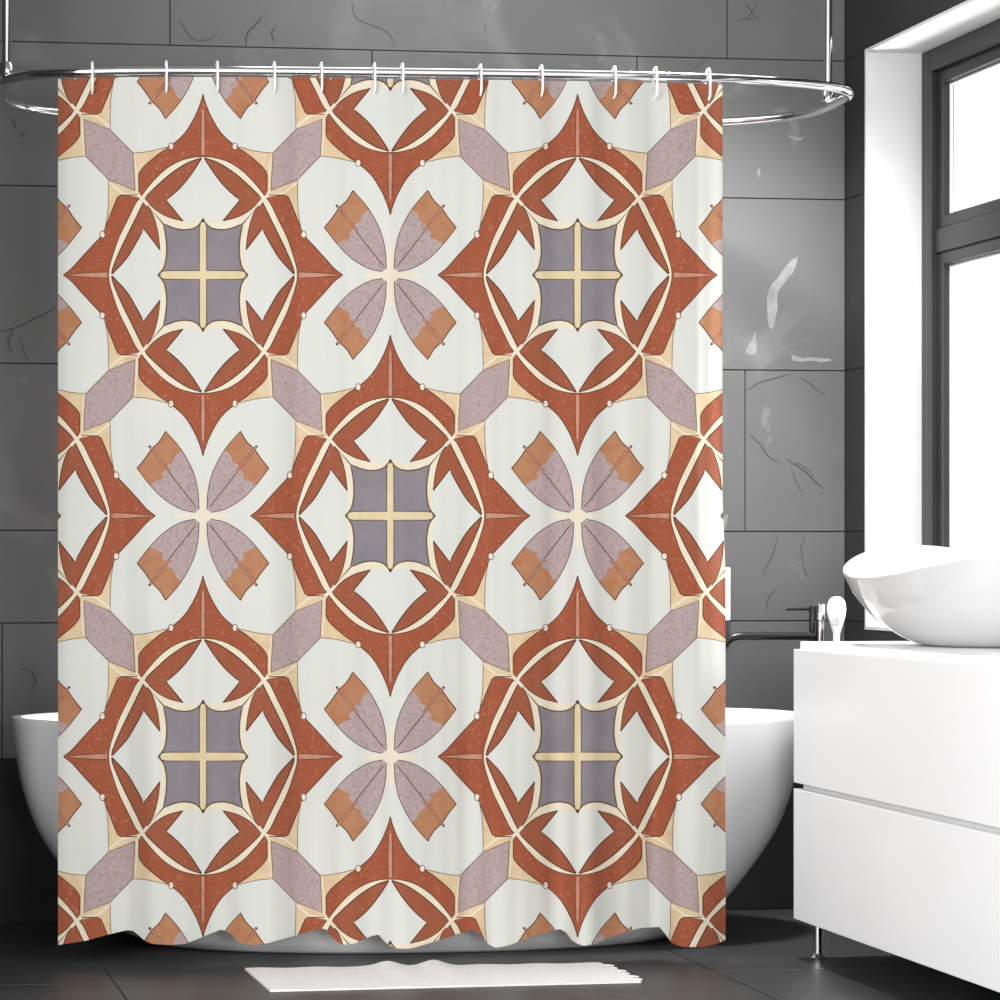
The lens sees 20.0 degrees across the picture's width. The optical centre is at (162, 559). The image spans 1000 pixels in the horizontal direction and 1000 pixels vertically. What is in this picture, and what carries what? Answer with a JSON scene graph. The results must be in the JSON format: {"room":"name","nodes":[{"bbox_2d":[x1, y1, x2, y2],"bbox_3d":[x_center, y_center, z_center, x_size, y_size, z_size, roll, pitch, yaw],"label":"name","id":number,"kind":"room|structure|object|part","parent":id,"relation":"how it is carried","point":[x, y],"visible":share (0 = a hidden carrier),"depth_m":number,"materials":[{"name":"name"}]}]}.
{"room":"bathroom","nodes":[
{"label":"bathroom","id":0,"kind":"room"},
{"bbox_2d":[0,0,845,922],"bbox_3d":[0.542,-0.430,6.971,2.568,2.720,0.101,0,0,-7],"label":"wall","id":1,"kind":"structure","parent":0,"point":[783,183],"depth_m":6.99,"materials":[{"name":"tile"}]},
{"bbox_2d":[725,568,730,620],"bbox_3d":[1.400,0.085,7.017,0.039,0.133,0.029,0,0,-7],"label":"wall box","id":2,"kind":"object","parent":1,"relation":"attached to","point":[727,570],"visible":0.44,"depth_m":7.00,"materials":[{"name":"white plastic"}]},
{"bbox_2d":[0,909,999,999],"bbox_3d":[0.334,0.910,5.079,3.268,0.060,3.600,0,0,-7],"label":"floor","id":3,"kind":"structure","parent":0,"point":[763,954],"depth_m":6.02,"materials":[{"name":"black tile"}]},
{"bbox_2d":[11,708,793,953],"bbox_3d":[0.581,0.620,6.530,1.875,0.520,0.723,0,0,-7],"label":"bathtub","id":4,"kind":"object","parent":3,"relation":"on","point":[759,743],"visible":0.17,"depth_m":6.37,"materials":[{"name":"white ceramic"}]},
{"bbox_2d":[245,960,642,991],"bbox_3d":[0.595,0.871,5.903,0.805,0.016,0.310,0,0,-7],"label":"bath mat","id":5,"kind":"object","parent":3,"relation":"on","point":[431,973],"visible":1,"depth_m":5.88,"materials":[{"name":"white fabric"}]},
{"bbox_2d":[725,604,824,652],"bbox_3d":[1.501,0.493,6.788,0.306,0.772,0.080,0,0,-7],"label":"tub filler","id":6,"kind":"object","parent":3,"relation":"on","point":[817,612],"visible":0.44,"depth_m":6.79,"materials":[{"name":"silver metal"}]},
{"bbox_3d":[1.464,0.210,6.800,0.238,0.070,0.019,0,0,0],"label":"spout","id":7,"kind":"part","parent":6,"relation":"part of","materials":[{"name":"black metal"}]},
{"bbox_3d":[1.548,0.119,6.800,0.070,0.009,0.009,0,0,0],"label":"lever","id":8,"kind":"part","parent":6,"relation":"part of","materials":[{"name":"black metal"}]},
{"bbox_3d":[1.596,0.493,6.800,0.080,0.772,0.080,0,0,-7],"label":"post","id":9,"kind":"part","parent":6,"relation":"part of","materials":[{"name":"silver metal"}]},
{"bbox_2d":[827,596,845,640],"bbox_3d":[1.636,0.187,6.800,0.047,0.196,0.025,0,0,-7],"label":"shower","id":10,"kind":"object","parent":6,"relation":"attached to","point":[836,607],"visible":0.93,"depth_m":6.79,"materials":[{"name":"white plastic"}]},
{"bbox_3d":[1.636,0.230,6.800,0.016,0.109,0.016,0,0,-7],"label":"handle","id":11,"kind":"part","parent":10,"relation":"part of","materials":[{"name":"white plastic"}]},
{"bbox_2d":[794,649,999,991],"bbox_3d":[1.704,0.538,5.509,0.434,0.682,1.450,0,0,-7],"label":"vanity cabinet","id":12,"kind":"object","parent":3,"relation":"on","point":[897,760],"visible":0.98,"depth_m":5.59,"materials":[{"name":"white paint"}]},
{"bbox_3d":[1.445,0.836,6.176,0.036,0.086,0.036,0,0,-7],"label":"leg","id":13,"kind":"part","parent":12,"relation":"part of","materials":[{"name":"silver metal"}]},
{"bbox_3d":[1.499,0.345,5.482,0.020,0.295,1.450,0,0,-7],"label":"drawer","id":14,"kind":"part","parent":12,"relation":"part of","materials":[{"name":"white paint"}]},
{"bbox_3d":[1.499,0.650,5.482,0.020,0.288,1.450,0,0,-7],"label":"drawer","id":15,"kind":"part","parent":12,"relation":"part of","materials":[{"name":"white paint"}]},
{"bbox_2d":[800,641,999,666],"bbox_3d":[1.712,0.189,5.510,0.418,0.017,1.449,0,0,-7],"label":"countertop","id":16,"kind":"structure","parent":12,"relation":"on","point":[899,649],"depth_m":5.70,"materials":[{"name":"white paint"}]},
{"bbox_2d":[843,545,999,647],"bbox_3d":[1.706,0.073,5.860,0.536,0.213,0.698,0,0,-7],"label":"basin","id":17,"kind":"object","parent":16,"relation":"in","point":[927,595],"visible":1,"depth_m":5.69,"materials":[{"name":"white ceramic"}]},
{"bbox_2d":[845,0,966,640],"bbox_3d":[2.054,-0.420,5.302,0.200,2.640,3.600,0,0,-7],"label":"wall","id":18,"kind":"structure","parent":0,"point":[868,23],"depth_m":6.99,"materials":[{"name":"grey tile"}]},
{"bbox_2d":[865,0,999,630],"bbox_3d":[1.938,-0.547,6.085,0.173,1.438,1.750,0,0,-7],"label":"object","id":19,"kind":"structure","parent":18,"relation":"attached to","point":[893,65],"depth_m":6.94,"materials":[{"name":"white paint"}]},
{"bbox_2d":[922,19,999,547],"bbox_3d":[2.021,-0.547,6.095,0.055,1.422,1.734,0,0,-7],"label":"window","id":20,"kind":"structure","parent":18,"relation":"in","point":[950,238],"depth_m":6.87,"materials":[{"name":"grey"}]},
{"bbox_3d":[2.027,-0.323,6.096,0.032,0.864,1.624,0,0,-7],"label":"sash","id":21,"kind":"part","parent":20,"relation":"part of","materials":[{"name":"grey metal"}]},
{"bbox_3d":[2.027,-1.009,6.096,0.032,0.388,1.624,0,0,-7],"label":"sash","id":22,"kind":"part","parent":20,"relation":"part of","materials":[{"name":"grey metal"}]},
{"bbox_3d":[0.274,-1.780,5.928,3.568,0.080,2.100,0,0,-7],"label":"ceiling","id":23,"kind":"structure","parent":0,"visible":0},
{"bbox_2d":[0,0,852,126],"bbox_3d":[0.596,-1.394,6.432,2.002,0.690,0.741,0,0,-7],"label":"rail","id":24,"kind":"object","parent":23,"relation":"hanging from","point":[828,88],"visible":0.73,"depth_m":6.12,"materials":[{"name":"silver metal"}]},
{"bbox_3d":[-0.347,-1.397,6.191,0.018,0.661,0.019,0,0,-7],"label":"hanging rod","id":25,"kind":"part","parent":24,"relation":"part of","materials":[{"name":"silver metal"}]},
{"bbox_2d":[0,61,12,75],"bbox_3d":[-0.347,-1.086,6.191,0.032,0.030,0.032,0,0,-7],"label":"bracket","id":26,"kind":"object","parent":24,"relation":"attached to","point":[6,67],"depth_m":6.18,"materials":[{"name":"silver metal"}]},
{"bbox_2d":[90,61,93,93],"bbox_3d":[-0.154,-1.045,6.070,0.005,0.073,0.044,0,0,-4],"label":"curtain hook","id":27,"kind":"object","parent":24,"relation":"hanging from","point":[92,64],"visible":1,"depth_m":6.05,"materials":[{"name":"white plastic"}]},
{"bbox_2d":[164,60,167,92],"bbox_3d":[0.006,-1.045,6.059,0.005,0.073,0.044,0,0,-4],"label":"curtain hook","id":28,"kind":"object","parent":24,"relation":"hanging from","point":[166,61],"visible":1,"depth_m":6.04,"materials":[{"name":"white plastic"}]},
{"bbox_2d":[215,60,218,93],"bbox_3d":[0.117,-1.045,6.061,0.005,0.073,0.044,0,0,-4],"label":"curtain hook","id":29,"kind":"object","parent":24,"relation":"hanging from","point":[217,61],"visible":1,"depth_m":6.04,"materials":[{"name":"white plastic"}]},
{"bbox_2d":[272,61,275,93],"bbox_3d":[0.240,-1.045,6.066,0.005,0.073,0.044,0,0,-4],"label":"curtain hook","id":30,"kind":"object","parent":24,"relation":"hanging from","point":[274,62],"visible":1,"depth_m":6.05,"materials":[{"name":"white plastic"}]},
{"bbox_2d":[319,61,322,93],"bbox_3d":[0.343,-1.045,6.072,0.005,0.073,0.044,0,0,-4],"label":"curtain hook","id":31,"kind":"object","parent":24,"relation":"hanging from","point":[321,62],"visible":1,"depth_m":6.05,"materials":[{"name":"white plastic"}]},
{"bbox_2d":[372,62,375,94],"bbox_3d":[0.458,-1.045,6.080,0.005,0.073,0.044,0,0,-4],"label":"curtain hook","id":32,"kind":"object","parent":24,"relation":"hanging from","point":[374,63],"visible":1,"depth_m":6.06,"materials":[{"name":"white plastic"}]},
{"bbox_2d":[58,77,724,948],"bbox_3d":[0.506,-0.101,6.096,1.469,1.893,0.080,0,0,-3],"label":"shower curtain","id":33,"kind":"object","parent":24,"relation":"hanging from","point":[391,549],"visible":1,"depth_m":6.08,"materials":[{"name":"fabric"}]},
{"bbox_2d":[399,62,404,94],"bbox_3d":[0.519,-1.045,6.084,0.005,0.073,0.044,0,0,-4],"label":"curtain hook","id":34,"kind":"object","parent":24,"relation":"hanging from","point":[402,63],"visible":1,"depth_m":6.06,"materials":[{"name":"white plastic"}]},
{"bbox_2d":[477,63,482,95],"bbox_3d":[0.690,-1.045,6.096,0.005,0.073,0.044,0,0,-4],"label":"curtain hook","id":35,"kind":"object","parent":24,"relation":"hanging from","point":[480,67],"visible":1,"depth_m":6.08,"materials":[{"name":"white plastic"}]},
{"bbox_2d":[538,64,543,96],"bbox_3d":[0.824,-1.045,6.105,0.005,0.073,0.044,0,0,-4],"label":"curtain hook","id":36,"kind":"object","parent":24,"relation":"hanging from","point":[541,66],"visible":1,"depth_m":6.09,"materials":[{"name":"white plastic"}]},
{"bbox_2d":[611,65,616,98],"bbox_3d":[0.986,-1.045,6.120,0.005,0.073,0.044,0,0,-4],"label":"curtain hook","id":37,"kind":"object","parent":24,"relation":"hanging from","point":[614,66],"visible":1,"depth_m":6.10,"materials":[{"name":"white plastic"}]},
{"bbox_2d":[652,66,657,99],"bbox_3d":[1.077,-1.045,6.132,0.005,0.073,0.044,0,0,-4],"label":"curtain hook","id":38,"kind":"object","parent":24,"relation":"hanging from","point":[655,67],"visible":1,"depth_m":6.11,"materials":[{"name":"white plastic"}]},
{"bbox_2d":[705,68,710,100],"bbox_3d":[1.198,-1.045,6.152,0.005,0.073,0.044,0,0,-4],"label":"curtain hook","id":39,"kind":"object","parent":24,"relation":"hanging from","point":[707,69],"visible":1,"depth_m":6.13,"materials":[{"name":"white plastic"}]},
{"bbox_3d":[1.556,-1.397,6.548,0.018,0.661,0.019,0,0,-7],"label":"hanging rod","id":40,"kind":"part","parent":24,"relation":"part of","materials":[{"name":"silver metal"}]},
{"bbox_2d":[821,91,834,102],"bbox_3d":[1.556,-1.086,6.548,0.032,0.030,0.032,0,0,-7],"label":"socket","id":41,"kind":"object","parent":24,"relation":"attached to","point":[826,97],"depth_m":6.53,"materials":[{"name":"silver metal"}]}
]}

